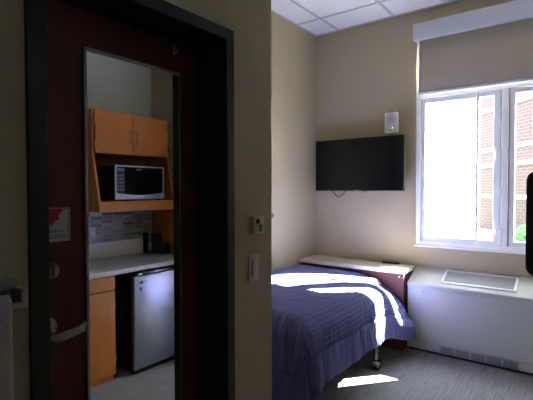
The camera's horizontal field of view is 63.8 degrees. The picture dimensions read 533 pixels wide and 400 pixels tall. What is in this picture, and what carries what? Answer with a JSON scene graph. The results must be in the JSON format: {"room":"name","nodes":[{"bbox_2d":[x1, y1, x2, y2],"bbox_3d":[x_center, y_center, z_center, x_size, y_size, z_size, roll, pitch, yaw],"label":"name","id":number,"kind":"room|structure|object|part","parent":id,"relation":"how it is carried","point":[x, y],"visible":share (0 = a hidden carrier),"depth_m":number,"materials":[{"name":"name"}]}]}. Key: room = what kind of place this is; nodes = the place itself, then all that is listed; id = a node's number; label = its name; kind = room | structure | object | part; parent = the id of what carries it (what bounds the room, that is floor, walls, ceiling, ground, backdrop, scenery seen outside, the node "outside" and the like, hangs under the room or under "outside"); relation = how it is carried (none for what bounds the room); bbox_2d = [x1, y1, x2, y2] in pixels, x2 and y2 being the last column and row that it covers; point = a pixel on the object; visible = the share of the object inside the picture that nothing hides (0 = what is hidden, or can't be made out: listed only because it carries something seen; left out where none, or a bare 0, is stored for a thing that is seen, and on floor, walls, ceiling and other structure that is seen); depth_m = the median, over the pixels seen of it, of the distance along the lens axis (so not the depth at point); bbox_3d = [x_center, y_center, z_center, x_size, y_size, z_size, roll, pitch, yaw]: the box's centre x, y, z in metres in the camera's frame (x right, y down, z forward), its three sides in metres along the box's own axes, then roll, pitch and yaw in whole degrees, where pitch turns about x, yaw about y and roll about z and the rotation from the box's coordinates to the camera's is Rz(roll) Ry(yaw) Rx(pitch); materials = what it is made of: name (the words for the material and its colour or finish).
{"room":"bedroom","nodes":[
{"label":"bedroom","id":0,"kind":"room"},
{"bbox_2d":[0,0,271,399],"bbox_3d":[-1.209,-0.129,0.719,0.300,3.226,3.695,1,2,37],"label":"wall","id":1,"kind":"structure","parent":0,"point":[250,20],"depth_m":1.92,"materials":[{"name":"beige paint"}]},
{"bbox_2d":[0,280,27,309],"bbox_3d":[-0.844,0.256,0.898,0.078,0.066,0.649,1,2,37],"label":"towel bar","id":2,"kind":"object","parent":1,"relation":"attached to","point":[18,293],"visible":0.88,"depth_m":1.12,"materials":[{"name":"silver metal"}]},
{"bbox_2d":[0,295,13,399],"bbox_3d":[-0.796,0.570,0.912,0.060,0.648,0.472,1,2,37],"label":"towel","id":3,"kind":"object","parent":2,"relation":"hanging from","point":[6,314],"visible":1,"depth_m":1.07,"materials":[{"name":"grey fabric"}]},
{"bbox_3d":[-0.860,0.232,0.913,0.026,0.020,0.610,1,2,37],"label":"plate","id":4,"kind":"part","parent":2,"relation":"part of","materials":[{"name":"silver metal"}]},
{"bbox_3d":[-0.817,0.279,0.882,0.016,0.016,0.590,1,2,37],"label":"rail","id":5,"kind":"part","parent":2,"relation":"part of","materials":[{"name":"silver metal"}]},
{"bbox_2d":[24,0,234,399],"bbox_3d":[-0.522,0.367,1.631,0.312,2.185,0.860,1,2,37],"label":"door","id":6,"kind":"structure","parent":1,"relation":"in","point":[56,32],"depth_m":1.56,"materials":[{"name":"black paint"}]},
{"bbox_3d":[-0.716,0.421,1.400,0.030,0.068,0.068,1,2,37],"label":"lever handle","id":7,"kind":"part","parent":6,"relation":"part of","materials":[{"name":"silver metal"}]},
{"bbox_2d":[49,207,69,242],"bbox_3d":[-0.719,0.084,1.410,0.003,0.114,0.148,1,2,37],"label":"warning sign","id":8,"kind":"object","parent":6,"relation":"attached to","point":[59,218],"visible":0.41,"depth_m":1.44,"materials":[{"name":"grey paper"}]},
{"bbox_3d":[-0.656,0.439,1.425,0.044,0.043,0.129,1,2,45],"label":"lever","id":9,"kind":"part","parent":6,"relation":"part of","materials":[{"name":"silver metal"}]},
{"bbox_2d":[82,46,181,399],"bbox_3d":[-0.506,0.249,1.685,0.016,1.578,0.437,1,2,37],"label":"wall mirror","id":10,"kind":"object","parent":6,"relation":"attached to","point":[131,108],"visible":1,"depth_m":1.66,"materials":[{"name":"clear glass"}]},
{"bbox_2d":[248,254,258,281],"bbox_3d":[-0.058,0.315,1.995,0.011,0.120,0.076,1,2,37],"label":"light switch","id":11,"kind":"object","parent":1,"relation":"attached to","point":[253,260],"visible":1,"depth_m":1.99,"materials":[{"name":"beige plastic"}]},
{"bbox_2d":[249,216,263,233],"bbox_3d":[-0.042,0.115,1.987,0.040,0.080,0.074,1,2,37],"label":"thermostat","id":12,"kind":"object","parent":1,"relation":"attached to","point":[256,223],"visible":1,"depth_m":1.97,"materials":[{"name":"beige plastic"}]},
{"bbox_2d":[271,12,315,269],"bbox_3d":[-0.188,-0.214,4.002,0.150,3.226,2.775,1,2,37],"label":"wall","id":13,"kind":"structure","parent":0,"point":[293,49],"depth_m":4.48,"materials":[{"name":"beige paint"}]},
{"bbox_2d":[271,0,460,36],"bbox_3d":[-0.008,-1.858,1.411,3.614,0.208,6.720,1,2,37],"label":"ceiling","id":14,"kind":"structure","parent":0,"point":[316,17],"depth_m":4.16,"materials":[{"name":"tile"}]},
{"bbox_2d":[315,0,532,277],"bbox_3d":[1.876,-0.216,3.943,3.214,3.226,0.120,1,2,37],"label":"wall","id":15,"kind":"structure","parent":0,"point":[364,73],"depth_m":4.41,"materials":[{"name":"beige paint"}]},
{"bbox_2d":[316,135,404,196],"bbox_3d":[0.973,-0.333,4.457,0.980,0.607,0.143,1,2,37],"label":"television","id":16,"kind":"object","parent":15,"relation":"attached to","point":[368,163],"visible":1,"depth_m":4.37,"materials":[{"name":"black plastic"}]},
{"bbox_2d":[385,112,398,132],"bbox_3d":[1.251,-0.775,4.287,0.130,0.200,0.060,1,2,37],"label":"fire alarm","id":17,"kind":"object","parent":15,"relation":"attached to","point":[391,119],"visible":1,"depth_m":4.27,"materials":[{"name":"white plastic"}]},
{"bbox_2d":[386,113,395,122],"bbox_3d":[1.241,-0.815,4.274,0.101,0.100,0.005,1,2,37],"label":"grille","id":18,"kind":"object","parent":17,"relation":"attached to","point":[390,117],"depth_m":4.27,"materials":[{"name":"grey plastic"}]},
{"bbox_2d":[414,42,532,254],"bbox_3d":[1.928,-0.546,3.887,1.108,2.010,0.132,1,2,37],"label":"window","id":19,"kind":"structure","parent":15,"relation":"in","point":[504,168],"depth_m":3.79,"materials":[{"name":"white plastic"}]},
{"bbox_3d":[1.724,-0.288,4.046,0.490,1.377,0.045,1,2,37],"label":"sash","id":20,"kind":"part","parent":19,"relation":"part of","materials":[{"name":"white"}]},
{"bbox_2d":[413,0,532,94],"bbox_3d":[1.872,-1.341,3.793,1.124,0.667,0.074,1,2,37],"label":"roller shade","id":21,"kind":"object","parent":19,"relation":"attached to","point":[492,45],"visible":1,"depth_m":3.81,"materials":[{"name":"grey fabric"}]},
{"bbox_3d":[1.998,-0.284,3.840,0.175,1.377,0.045,1,2,37],"label":"sash","id":22,"kind":"part","parent":19,"relation":"part of","materials":[{"name":"white"}]},
{"bbox_3d":[2.230,-0.280,3.664,0.253,1.377,0.045,1,2,37],"label":"sash","id":23,"kind":"part","parent":19,"relation":"part of","materials":[{"name":"white"}]},
{"bbox_2d":[317,346,532,399],"bbox_3d":[-0.003,1.538,1.497,3.614,0.150,6.720,1,2,37],"label":"floor","id":24,"kind":"structure","parent":0,"point":[407,374],"depth_m":3.35,"materials":[{"name":"carpet"}]},
{"bbox_2d":[324,277,384,384],"bbox_3d":[0.297,1.079,3.587,1.120,0.660,1.735,1,2,37],"label":"bed","id":25,"kind":"object","parent":24,"relation":"on","point":[376,362],"visible":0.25,"depth_m":3.54,"materials":[{"name":"grey metal"}]},
{"bbox_2d":[272,264,415,399],"bbox_3d":[0.301,1.015,3.502,1.256,0.693,1.847,1,2,37],"label":"comforter","id":26,"kind":"object","parent":25,"relation":"on","point":[324,320],"visible":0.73,"depth_m":2.92,"materials":[{"name":"blue fabric"}]},
{"bbox_3d":[0.217,0.863,3.642,0.920,0.230,1.735,1,2,37],"label":"mattress","id":27,"kind":"part","parent":25,"relation":"part of","materials":[{"name":"blue"}]},
{"bbox_3d":[0.915,1.262,3.555,0.056,0.185,0.056,1,2,37],"label":"leg","id":28,"kind":"part","parent":25,"relation":"part of","materials":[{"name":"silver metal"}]},
{"bbox_2d":[299,255,415,350],"bbox_3d":[0.911,1.012,4.410,1.135,0.752,0.346,1,2,37],"label":"headboard","id":29,"kind":"object","parent":24,"relation":"on","point":[394,277],"visible":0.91,"depth_m":4.09,"materials":[{"name":"brown wood"}]},
{"bbox_2d":[382,261,399,264],"bbox_3d":[1.247,0.627,4.287,0.170,0.021,0.045,1,2,37],"label":"remote control","id":30,"kind":"object","parent":29,"relation":"on","point":[387,262],"visible":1,"depth_m":4.27,"materials":[{"name":"black plastic"}]},
{"bbox_2d":[407,265,532,375],"bbox_3d":[2.048,1.030,3.601,1.649,0.751,0.264,1,2,37],"label":"wall heater","id":31,"kind":"object","parent":24,"relation":"on","point":[482,318],"visible":0.95,"depth_m":3.68,"materials":[{"name":"grey metal"}]},
{"bbox_2d":[441,347,453,354],"bbox_3d":[1.603,1.338,3.792,0.111,0.056,0.004,1,2,37],"label":"grille","id":32,"kind":"object","parent":31,"relation":"attached to","point":[444,350],"depth_m":3.79,"materials":[{"name":"grey metal"}]},
{"bbox_2d":[455,350,468,358],"bbox_3d":[1.701,1.340,3.719,0.111,0.056,0.002,1,2,37],"label":"grille","id":33,"kind":"object","parent":31,"relation":"attached to","point":[460,354],"depth_m":3.72,"materials":[{"name":"grey metal"}]},
{"bbox_3d":[2.047,0.728,3.593,1.649,0.146,0.263,1,2,37],"label":"panel","id":34,"kind":"part","parent":31,"relation":"part of","materials":[{"name":"white metal"}]},
{"bbox_3d":[1.984,1.345,3.525,1.645,0.066,0.032,1,2,37],"label":"panel","id":35,"kind":"part","parent":31,"relation":"part of","materials":[{"name":"white metal"}]},
{"bbox_3d":[1.974,1.058,3.505,1.639,0.482,0.008,1,2,37],"label":"panel","id":36,"kind":"part","parent":31,"relation":"part of","materials":[{"name":"white metal"}]},
{"bbox_2d":[471,353,484,361],"bbox_3d":[1.799,1.341,3.644,0.111,0.056,0.004,1,2,37],"label":"grille","id":37,"kind":"object","parent":31,"relation":"attached to","point":[475,357],"depth_m":3.64,"materials":[{"name":"grey metal"}]},
{"bbox_3d":[1.859,0.702,3.746,0.590,0.092,0.186,1,2,37],"label":"outlet frame","id":38,"kind":"part","parent":31,"relation":"part of","materials":[{"name":"white paint"}]},
{"bbox_2d":[444,271,515,289],"bbox_3d":[1.860,0.704,3.747,0.554,0.075,0.155,1,2,37],"label":"grille","id":39,"kind":"object","parent":31,"relation":"attached to","point":[455,278],"depth_m":3.73,"materials":[{"name":"grey metal"}]},
{"bbox_2d":[486,356,500,365],"bbox_3d":[1.897,1.343,3.570,0.111,0.056,0.004,1,2,37],"label":"grille","id":40,"kind":"object","parent":31,"relation":"attached to","point":[490,360],"depth_m":3.57,"materials":[{"name":"grey metal"}]},
{"bbox_2d":[503,360,518,369],"bbox_3d":[1.996,1.345,3.496,0.111,0.056,0.002,1,2,37],"label":"grille","id":41,"kind":"object","parent":31,"relation":"attached to","point":[507,364],"depth_m":3.50,"materials":[{"name":"grey metal"}]},
{"bbox_3d":[1.909,-0.169,2.088,0.924,3.226,0.100,1,2,37],"label":"wall partition","id":42,"kind":"structure","parent":0,"visible":0},
{"bbox_2d":[525,172,532,275],"bbox_3d":[1.571,0.130,2.264,0.339,0.580,0.037,1,2,37],"label":"monitor","id":43,"kind":"object","parent":42,"relation":"attached to","point":[529,182],"visible":1,"depth_m":2.34,"materials":[{"name":"black"}]},
{"label":"outside","id":44,"kind":"structure","parent":0,"visible":0},
{"bbox_2d":[426,206,492,235],"bbox_3d":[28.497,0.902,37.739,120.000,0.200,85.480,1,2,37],"label":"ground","id":45,"kind":"structure","parent":44,"point":[455,218],"depth_m":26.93,"materials":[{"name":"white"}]},
{"bbox_2d":[426,98,475,207],"bbox_3d":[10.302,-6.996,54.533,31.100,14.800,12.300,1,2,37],"label":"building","id":46,"kind":"structure","parent":45,"relation":"on","point":[451,126],"depth_m":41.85,"materials":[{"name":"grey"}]},
{"bbox_3d":[17.369,-1.388,41.953,1.260,1.760,0.080,1,2,37],"label":"pane","id":47,"kind":"part","parent":46,"relation":"part of","materials":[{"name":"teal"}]},
{"bbox_3d":[17.363,-5.786,41.842,1.260,1.760,0.080,1,2,37],"label":"pane","id":48,"kind":"part","parent":46,"relation":"part of","materials":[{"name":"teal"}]},
{"bbox_3d":[17.356,-10.185,41.731,1.260,1.760,0.080,1,2,37],"label":"pane","id":49,"kind":"part","parent":46,"relation":"part of","materials":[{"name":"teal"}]},
{"bbox_2d":[426,223,492,239],"bbox_3d":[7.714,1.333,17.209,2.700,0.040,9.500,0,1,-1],"label":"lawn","id":50,"kind":"structure","parent":45,"relation":"on","point":[434,229],"depth_m":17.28,"materials":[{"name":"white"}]},
{"bbox_2d":[515,223,525,241],"bbox_3d":[7.903,1.056,12.854,0.923,0.815,0.909,1,2,37],"label":"shrub","id":51,"kind":"object","parent":50,"relation":"on","point":[520,233],"visible":0.47,"depth_m":12.72,"materials":[{"name":"green plant"}]},
{"bbox_2d":[479,92,532,229],"bbox_3d":[13.993,-5.239,14.470,8.250,13.300,11.250,0,1,-1],"label":"brick building","id":52,"kind":"structure","parent":45,"relation":"on","point":[524,101],"depth_m":17.05,"materials":[{"name":"red brick"}]}
]}

